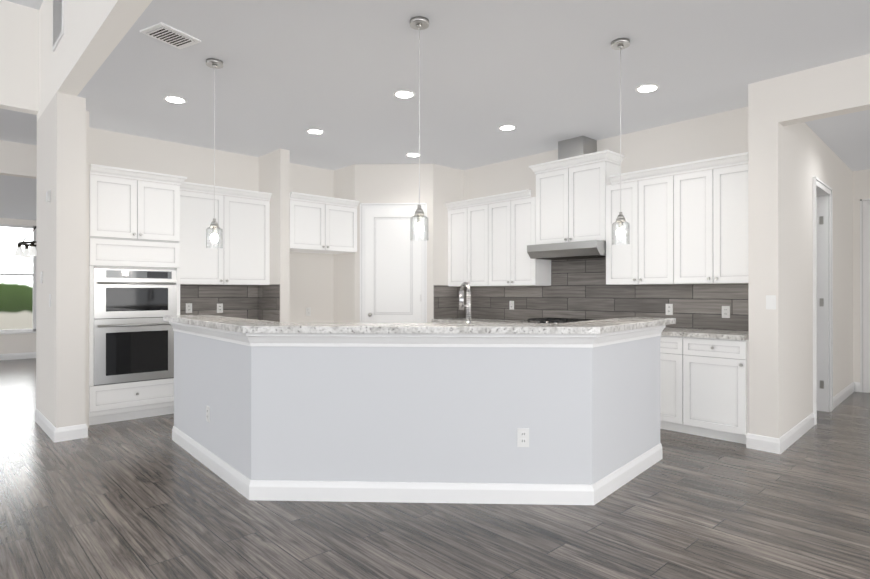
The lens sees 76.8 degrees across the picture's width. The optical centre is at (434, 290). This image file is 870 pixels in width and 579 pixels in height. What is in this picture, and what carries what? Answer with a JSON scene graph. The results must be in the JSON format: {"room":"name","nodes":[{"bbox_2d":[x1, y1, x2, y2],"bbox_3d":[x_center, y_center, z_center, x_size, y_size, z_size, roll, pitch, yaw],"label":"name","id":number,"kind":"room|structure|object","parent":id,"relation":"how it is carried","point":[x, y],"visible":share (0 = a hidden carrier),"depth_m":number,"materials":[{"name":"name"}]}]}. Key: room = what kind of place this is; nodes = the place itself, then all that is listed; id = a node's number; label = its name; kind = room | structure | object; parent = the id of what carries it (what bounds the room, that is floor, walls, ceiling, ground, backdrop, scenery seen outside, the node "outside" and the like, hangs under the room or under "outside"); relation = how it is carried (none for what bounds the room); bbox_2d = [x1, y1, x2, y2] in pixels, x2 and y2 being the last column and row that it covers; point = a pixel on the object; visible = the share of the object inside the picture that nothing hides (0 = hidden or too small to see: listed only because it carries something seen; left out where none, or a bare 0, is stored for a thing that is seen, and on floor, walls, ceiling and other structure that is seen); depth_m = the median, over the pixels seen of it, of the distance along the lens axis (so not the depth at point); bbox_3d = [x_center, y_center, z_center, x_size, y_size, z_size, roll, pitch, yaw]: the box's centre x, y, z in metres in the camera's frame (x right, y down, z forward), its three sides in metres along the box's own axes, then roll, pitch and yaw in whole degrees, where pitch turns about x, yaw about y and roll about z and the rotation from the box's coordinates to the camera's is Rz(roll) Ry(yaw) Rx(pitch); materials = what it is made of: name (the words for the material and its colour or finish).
{"room":"kitchen","nodes":[
{"label":"kitchen","id":0,"kind":"room"},
{"bbox_2d":[0,218,35,353],"bbox_3d":[-9.402,-0.034,9.591,10.000,2.730,0.150,0,0,-43],"label":"wall","id":1,"kind":"structure","parent":0,"point":[17,343],"depth_m":10.69,"materials":[{"name":"grey paint"}]},
{"bbox_2d":[0,224,35,334],"bbox_3d":[-7.914,-0.225,10.899,2.040,2.120,0.170,0,0,-43],"label":"window","id":2,"kind":"structure","parent":1,"relation":"in","point":[17,331],"depth_m":10.77,"materials":[{"name":"clear glass"}]},
{"bbox_2d":[0,352,35,360],"bbox_3d":[-9.400,1.270,9.475,9.850,0.122,0.016,0,0,-43],"label":"baseboard","id":3,"kind":"structure","parent":1,"relation":"attached to","point":[28,355],"depth_m":10.67,"materials":[{"name":"white wood"}]},
{"bbox_2d":[0,140,36,178],"bbox_3d":[-5.969,-1.605,5.920,10.000,0.390,0.150,0,0,-43],"label":"wall","id":4,"kind":"structure","parent":0,"point":[18,159],"depth_m":6.67,"materials":[{"name":"grey paint"}]},
{"bbox_2d":[0,175,36,219],"bbox_3d":[-7.737,-1.454,7.812,10.000,0.100,5.029,0,0,-43],"label":"ceiling","id":5,"kind":"structure","parent":0,"point":[18,197],"depth_m":8.27,"materials":[{"name":"grey paint"}]},
{"bbox_2d":[14,227,35,257],"bbox_3d":[-6.317,-0.974,9.089,1.030,0.848,1.030,0,0,-43],"label":"dining chandelier","id":6,"kind":"object","parent":5,"relation":"hanging from","point":[28,252],"visible":0.38,"depth_m":8.74,"materials":[{"name":"grey metal"}]},
{"bbox_2d":[0,108,36,144],"bbox_3d":[-5.430,-1.851,5.343,10.000,0.100,1.429,0,0,-43],"label":"ceiling","id":7,"kind":"structure","parent":0,"point":[18,127],"depth_m":6.05,"materials":[{"name":"grey paint"}]},
{"bbox_2d":[6,0,42,9],"bbox_3d":[-2.549,-2.898,-0.427,6.330,0.120,10.940,0,0,-43],"label":"ceiling","id":8,"kind":"structure","parent":0,"point":[35,4],"depth_m":5.38,"materials":[{"name":"grey paint"}]},
{"bbox_2d":[85,111,88,427],"bbox_3d":[-3.626,-0.206,5.532,0.101,3.050,0.750,0,0,-43],"label":"wall","id":9,"kind":"structure","parent":0,"point":[87,289],"depth_m":5.28,"materials":[{"name":"grey paint"}]},
{"bbox_2d":[36,0,151,427],"bbox_3d":[-0.266,-0.762,1.700,0.220,4.140,10.940,0,0,-43],"label":"wall","id":10,"kind":"structure","parent":0,"point":[61,265],"depth_m":4.87,"materials":[{"name":"grey paint"}]},
{"bbox_2d":[35,409,57,442],"bbox_3d":[-3.673,1.257,5.170,0.016,0.122,1.106,0,0,-43],"label":"baseboard","id":11,"kind":"structure","parent":10,"relation":"attached to","point":[40,419],"depth_m":5.05,"materials":[{"name":"white wood"}]},
{"bbox_2d":[46,190,50,202],"bbox_3d":[-3.528,-0.861,5.014,0.024,0.115,0.090,0,0,-43],"label":"light switch","id":12,"kind":"object","parent":10,"relation":"attached to","point":[48,196],"visible":1,"depth_m":4.99,"materials":[{"name":"white plastic"}]},
{"bbox_2d":[53,0,63,51],"bbox_3d":[-3.236,-2.428,4.712,0.016,0.610,0.450,0,0,-43],"label":"air vent","id":13,"kind":"object","parent":10,"relation":"in","point":[58,19],"visible":1,"depth_m":4.68,"materials":[{"name":"grey metal"}]},
{"bbox_2d":[75,424,87,437],"bbox_3d":[-3.255,1.257,5.068,0.016,0.122,0.386,0,0,-43],"label":"baseboard","id":14,"kind":"structure","parent":10,"relation":"attached to","point":[82,429],"depth_m":4.91,"materials":[{"name":"white wood"}]},
{"bbox_2d":[0,0,333,322],"bbox_3d":[-4.472,-0.752,5.153,11.145,4.140,0.150,0,0,-43],"label":"wall","id":15,"kind":"structure","parent":0,"point":[312,280],"depth_m":6.40,"materials":[{"name":"grey paint"}]},
{"bbox_2d":[180,284,255,318],"bbox_3d":[-2.701,0.152,6.693,1.160,0.458,0.012,0,0,-43],"label":"tile backsplash","id":16,"kind":"structure","parent":15,"relation":"attached to","point":[239,301],"depth_m":6.75,"materials":[{"name":"grey tile"}]},
{"bbox_2d":[186,303,191,312],"bbox_3d":[-2.906,0.206,6.488,0.072,0.115,0.008,0,0,-43],"label":"electrical outlet","id":17,"kind":"object","parent":16,"relation":"attached to","point":[188,307],"visible":1,"depth_m":6.49,"materials":[{"name":"white plastic"}]},
{"bbox_2d":[217,303,222,312],"bbox_3d":[-2.638,0.215,6.738,0.072,0.115,0.008,0,0,-43],"label":"electrical outlet","id":18,"kind":"object","parent":16,"relation":"attached to","point":[219,308],"visible":1,"depth_m":6.74,"materials":[{"name":"white plastic"}]},
{"bbox_2d":[180,182,271,284],"bbox_3d":[-2.575,-0.642,6.558,1.156,1.138,0.379,0,0,-43],"label":"upper cabinet","id":19,"kind":"object","parent":15,"relation":"attached to","point":[241,256],"visible":0.83,"depth_m":6.46,"materials":[{"name":"white wood"}]},
{"bbox_2d":[306,307,310,315],"bbox_3d":[-1.748,0.290,7.585,0.072,0.115,0.008,0,0,-43],"label":"outlet","id":20,"kind":"object","parent":15,"relation":"attached to","point":[308,311],"visible":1,"depth_m":7.58,"materials":[{"name":"white plastic"}]},
{"bbox_2d":[290,192,359,253],"bbox_3d":[-1.601,-0.865,7.291,1.003,0.688,0.639,0,0,-43],"label":"upper cabinet","id":21,"kind":"object","parent":15,"relation":"attached to","point":[317,227],"visible":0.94,"depth_m":7.08,"materials":[{"name":"white wood"}]},
{"bbox_2d":[258,148,289,322],"bbox_3d":[-2.034,-0.202,6.922,0.125,3.050,0.590,0,0,-43],"label":"wall","id":22,"kind":"structure","parent":0,"point":[274,173],"depth_m":6.73,"materials":[{"name":"grey paint"}]},
{"bbox_2d":[256,284,279,321],"bbox_3d":[-2.076,0.152,6.865,0.012,0.458,0.565,0,0,-43],"label":"tile backsplash","id":23,"kind":"structure","parent":22,"relation":"attached to","point":[267,296],"depth_m":6.86,"materials":[{"name":"grey tile"}]},
{"bbox_2d":[334,164,463,322],"bbox_3d":[-0.518,-0.199,7.867,1.359,3.050,1.279,0,0,-43],"label":"wall","id":24,"kind":"structure","parent":0,"point":[440,186],"depth_m":7.49,"materials":[{"name":"grey paint"}]},
{"bbox_2d":[365,208,420,322],"bbox_3d":[-0.569,0.100,7.444,0.567,2.425,0.560,0,0,-43],"label":"pantry door","id":25,"kind":"structure","parent":24,"relation":"in","point":[392,272],"depth_m":7.44,"materials":[{"name":"white wood"}]},
{"bbox_2d":[360,203,426,322],"bbox_3d":[-0.566,0.068,7.454,0.912,2.515,0.026,0,0,2],"label":"door frame","id":26,"kind":"structure","parent":24,"relation":"attached to","point":[363,206],"depth_m":7.45,"materials":[{"name":"white wood"}]},
{"bbox_2d":[434,285,463,318],"bbox_3d":[0.193,0.155,7.647,0.570,0.458,0.012,0,0,-43],"label":"tile backsplash","id":27,"kind":"structure","parent":24,"relation":"attached to","point":[446,298],"depth_m":7.61,"materials":[{"name":"grey tile"}]},
{"bbox_2d":[0,358,869,578],"bbox_3d":[-1.267,1.343,4.905,19.500,0.050,23.000,0,0,-43],"label":"floor","id":28,"kind":"structure","parent":0,"point":[145,498],"depth_m":3.12,"materials":[{"name":"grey wood"}]},
{"bbox_2d":[89,164,186,425],"bbox_3d":[-3.187,0.053,5.786,0.884,2.531,0.670,0,0,-43],"label":"tall cabinet","id":29,"kind":"object","parent":28,"relation":"on","point":[134,262],"visible":0.85,"depth_m":5.54,"materials":[{"name":"white wood"}]},
{"bbox_2d":[172,326,662,504],"bbox_3d":[-0.268,0.791,4.474,2.768,1.052,3.371,0,0,-43],"label":"kitchen island","id":30,"kind":"object","parent":28,"relation":"on","point":[469,412],"depth_m":3.43,"materials":[{"name":"grey paint"}]},
{"bbox_2d":[163,310,675,353],"bbox_3d":[-0.241,0.243,4.553,2.964,0.043,3.498,0,0,-43],"label":"island countertop","id":31,"kind":"structure","parent":30,"relation":"on","point":[396,338],"depth_m":3.41,"materials":[{"name":"white stone"}]},
{"bbox_2d":[660,335,673,430],"bbox_3d":[2.286,0.868,5.408,0.607,0.898,0.679,0,0,-43],"label":"base cabinet","id":32,"kind":"object","parent":28,"relation":"on","point":[666,342],"depth_m":5.11,"materials":[{"name":"white wood"}]},
{"bbox_2d":[432,318,748,339],"bbox_3d":[1.500,0.399,6.217,0.631,0.040,3.857,0,0,-43],"label":"countertop","id":33,"kind":"structure","parent":32,"relation":"on","point":[710,333],"depth_m":5.06,"materials":[{"name":"white stone"}]},
{"bbox_2d":[524,317,600,322],"bbox_3d":[1.494,0.350,6.193,0.500,0.057,0.870,0,0,-43],"label":"cooktop","id":34,"kind":"object","parent":33,"relation":"in","point":[552,320],"visible":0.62,"depth_m":6.20,"materials":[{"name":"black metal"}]},
{"bbox_2d":[674,336,748,443],"bbox_3d":[2.634,0.867,5.036,0.607,0.898,0.584,0,0,-43],"label":"base cabinet","id":35,"kind":"object","parent":28,"relation":"on","point":[704,387],"depth_m":4.82,"materials":[{"name":"white wood"}]},
{"bbox_2d":[77,0,869,169],"bbox_3d":[1.523,-1.797,3.373,4.815,0.120,10.940,0,0,-43],"label":"ceiling","id":36,"kind":"structure","parent":0,"point":[542,76],"depth_m":4.33,"materials":[{"name":"grey paint"}]},
{"bbox_2d":[140,22,200,48],"bbox_3d":[-1.795,-1.727,3.736,0.230,0.017,0.300,0,0,30],"label":"ceiling vent","id":37,"kind":"object","parent":36,"relation":"in","point":[169,35],"visible":1,"depth_m":3.71,"materials":[{"name":"grey metal"}]},
{"bbox_2d":[163,96,186,103],"bbox_3d":[-2.354,-1.730,4.979,0.196,0.006,0.196,0,0,-43],"label":"recessed light","id":38,"kind":"object","parent":36,"relation":"in","point":[176,99],"visible":1,"depth_m":4.96,"materials":[{"name":"white plastic"}]},
{"bbox_2d":[206,58,222,247],"bbox_3d":[-1.667,-1.029,4.154,0.124,1.408,0.124,0,0,-43],"label":"pendant light","id":39,"kind":"object","parent":36,"relation":"hanging from","point":[214,64],"visible":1,"depth_m":4.14,"materials":[{"name":"silver metal"}]},
{"bbox_2d":[306,129,323,133],"bbox_3d":[-1.302,-1.727,5.962,0.196,0.006,0.196,0,0,-43],"label":"recessed light","id":40,"kind":"object","parent":36,"relation":"in","point":[314,131],"visible":1,"depth_m":5.95,"materials":[{"name":"white plastic"}]},
{"bbox_2d":[393,90,414,98],"bbox_3d":[-0.271,-1.730,4.844,0.196,0.006,0.196,0,0,-43],"label":"recessed light","id":41,"kind":"object","parent":36,"relation":"in","point":[404,94],"visible":1,"depth_m":4.83,"materials":[{"name":"white plastic"}]},
{"bbox_2d":[406,153,420,156],"bbox_3d":[-0.276,-1.724,6.974,0.196,0.006,0.196,0,0,-43],"label":"recessed light","id":42,"kind":"object","parent":36,"relation":"in","point":[412,154],"visible":0.94,"depth_m":6.95,"materials":[{"name":"white"}]},
{"bbox_2d":[410,16,428,240],"bbox_3d":[-0.100,-1.030,3.531,0.124,1.408,0.124,0,0,-43],"label":"pendant light","id":43,"kind":"object","parent":36,"relation":"hanging from","point":[419,23],"visible":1,"depth_m":3.52,"materials":[{"name":"silver metal"}]},
{"bbox_2d":[498,125,516,130],"bbox_3d":[0.767,-1.727,5.828,0.196,0.006,0.196,0,0,-43],"label":"recessed light","id":44,"kind":"object","parent":36,"relation":"in","point":[507,127],"visible":1,"depth_m":5.81,"materials":[{"name":"white plastic"}]},
{"bbox_2d":[611,38,629,244],"bbox_3d":[1.293,-1.030,3.826,0.124,1.408,0.124,0,0,-43],"label":"pendant light","id":45,"kind":"object","parent":36,"relation":"hanging from","point":[620,44],"visible":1,"depth_m":3.82,"materials":[{"name":"silver metal"}]},
{"bbox_2d":[635,84,659,92],"bbox_3d":[1.818,-1.730,4.702,0.196,0.006,0.196,0,0,-43],"label":"recessed light","id":46,"kind":"object","parent":36,"relation":"in","point":[646,88],"visible":1,"depth_m":4.69,"materials":[{"name":"white plastic"}]},
{"bbox_2d":[464,107,747,328],"bbox_3d":[1.317,-0.201,7.007,0.150,3.050,5.340,0,0,-43],"label":"wall","id":47,"kind":"structure","parent":0,"point":[712,136],"depth_m":5.84,"materials":[{"name":"grey paint"}]},
{"bbox_2d":[447,205,480,286],"bbox_3d":[0.571,-0.590,7.452,0.327,1.060,0.807,0,0,-43],"label":"upper cabinet","id":48,"kind":"object","parent":47,"relation":"attached to","point":[464,224],"depth_m":7.40,"materials":[{"name":"white wood"}]},
{"bbox_2d":[481,197,550,285],"bbox_3d":[1.039,-0.591,6.951,0.327,1.060,0.808,0,0,-43],"label":"upper cabinet","id":49,"kind":"object","parent":47,"relation":"attached to","point":[488,242],"depth_m":6.82,"materials":[{"name":"white wood"}]},
{"bbox_2d":[529,150,624,244],"bbox_3d":[1.608,-1.012,6.301,0.385,0.951,1.029,0,0,-43],"label":"upper cabinet","id":50,"kind":"object","parent":47,"relation":"attached to","point":[571,204],"visible":0.92,"depth_m":6.16,"materials":[{"name":"white wood"}]},
{"bbox_2d":[527,240,605,259],"bbox_3d":[1.567,-0.452,6.261,0.496,0.158,0.909,0,0,-43],"label":"range hood","id":51,"kind":"object","parent":50,"relation":"attached to","point":[577,250],"visible":0.84,"depth_m":6.07,"materials":[{"name":"silver metal"}]},
{"bbox_2d":[558,136,596,159],"bbox_3d":[1.643,-1.608,6.337,0.286,0.236,0.330,0,0,-43],"label":"duct","id":52,"kind":"object","parent":50,"relation":"on","point":[576,146],"visible":0.64,"depth_m":6.22,"materials":[{"name":"silver metal"}]},
{"bbox_2d":[464,258,748,330],"bbox_3d":[1.734,-0.079,6.442,0.012,0.918,3.876,0,0,-43],"label":"tile backsplash","id":53,"kind":"structure","parent":47,"relation":"attached to","point":[579,289],"depth_m":6.26,"materials":[{"name":"grey tile"}]},
{"bbox_2d":[509,301,513,309],"bbox_3d":[1.006,0.190,7.205,0.008,0.115,0.072,0,0,-43],"label":"electrical outlet","id":54,"kind":"object","parent":53,"relation":"attached to","point":[511,305],"visible":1,"depth_m":7.21,"materials":[{"name":"white plastic"}]},
{"bbox_2d":[666,304,672,314],"bbox_3d":[2.423,0.194,5.687,0.008,0.115,0.072,0,0,-43],"label":"electrical outlet","id":55,"kind":"object","parent":53,"relation":"attached to","point":[669,309],"visible":1,"depth_m":5.68,"materials":[{"name":"white plastic"}]},
{"bbox_2d":[722,306,729,317],"bbox_3d":[2.798,0.205,5.286,0.008,0.115,0.072,0,0,-43],"label":"electrical outlet","id":56,"kind":"object","parent":53,"relation":"attached to","point":[725,311],"visible":1,"depth_m":5.28,"materials":[{"name":"white plastic"}]},
{"bbox_2d":[606,176,665,284],"bbox_3d":[2.212,-0.595,5.695,0.327,1.060,0.788,0,0,-43],"label":"upper cabinet","id":57,"kind":"object","parent":47,"relation":"attached to","point":[642,261],"depth_m":5.61,"materials":[{"name":"white wood"}]},
{"bbox_2d":[666,160,747,283],"bbox_3d":[2.666,-0.597,5.209,0.327,1.060,0.787,0,0,-43],"label":"upper cabinet","id":58,"kind":"object","parent":47,"relation":"attached to","point":[687,227],"depth_m":5.10,"materials":[{"name":"white wood"}]},
{"bbox_2d":[748,77,852,437],"bbox_3d":[4.151,-0.204,5.987,4.110,3.050,0.380,0,0,-43],"label":"wall","id":59,"kind":"structure","parent":0,"point":[787,164],"depth_m":4.65,"materials":[{"name":"grey paint"}]},
{"bbox_2d":[766,295,775,308],"bbox_3d":[2.739,0.095,4.479,0.010,0.115,0.072,0,0,-43],"label":"light switch","id":60,"kind":"object","parent":59,"relation":"attached to","point":[770,301],"visible":1,"depth_m":4.48,"materials":[{"name":"white plastic"}]},
{"bbox_2d":[766,413,814,453],"bbox_3d":[3.239,1.257,4.911,1.347,0.122,0.090,0,0,-43],"label":"baseboard","id":61,"kind":"structure","parent":59,"relation":"attached to","point":[784,442],"depth_m":4.66,"materials":[{"name":"white wood"}]},
{"bbox_2d":[813,176,832,424],"bbox_3d":[3.977,0.100,5.785,0.911,2.440,0.256,0,0,-43],"label":"door frame","id":62,"kind":"structure","parent":59,"relation":"attached to","point":[822,298],"depth_m":6.00,"materials":[{"name":"white wood"}]},
{"bbox_2d":[833,382,859,408],"bbox_3d":[4.938,1.262,6.642,1.660,0.122,0.093,0,0,-43],"label":"baseboard","id":63,"kind":"structure","parent":59,"relation":"attached to","point":[846,392],"depth_m":6.71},
{"bbox_2d":[778,54,869,125],"bbox_3d":[3.721,-1.551,3.550,0.150,0.370,2.600,0,0,-43],"label":"wall","id":64,"kind":"structure","parent":0,"point":[842,87],"depth_m":4.22,"materials":[{"name":"grey paint"}]},
{"bbox_2d":[805,110,869,170],"bbox_3d":[5.071,-1.632,4.970,3.759,0.100,2.831,0,0,-43],"label":"ceiling","id":65,"kind":"structure","parent":0,"point":[845,138],"depth_m":5.59,"materials":[{"name":"grey paint"}]},
{"bbox_2d":[853,169,869,392],"bbox_3d":[6.426,-0.203,6.415,0.200,3.050,3.100,0,0,-43],"label":"wall","id":66,"kind":"structure","parent":0,"point":[861,184],"depth_m":7.21,"materials":[{"name":"grey paint"}]},
{"bbox_2d":[860,199,869,392],"bbox_3d":[5.868,0.066,6.844,0.026,2.515,0.910,0,0,-43],"label":"door frame","id":67,"kind":"structure","parent":66,"relation":"attached to","point":[864,203],"depth_m":7.15,"materials":[{"name":"white wood"}]},
{"bbox_2d":[867,205,869,391],"bbox_3d":[5.839,0.099,6.817,0.100,2.425,0.754,0,0,-43],"label":"door","id":68,"kind":"structure","parent":66,"relation":"in","point":[868,235],"depth_m":7.10,"materials":[{"name":"white wood"}]},
{"label":"outside","id":69,"kind":"structure","parent":0,"visible":0},
{"bbox_2d":[0,227,32,329],"bbox_3d":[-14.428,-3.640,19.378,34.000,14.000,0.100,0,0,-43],"label":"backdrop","id":70,"kind":"structure","parent":69,"point":[6,296],"depth_m":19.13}
]}

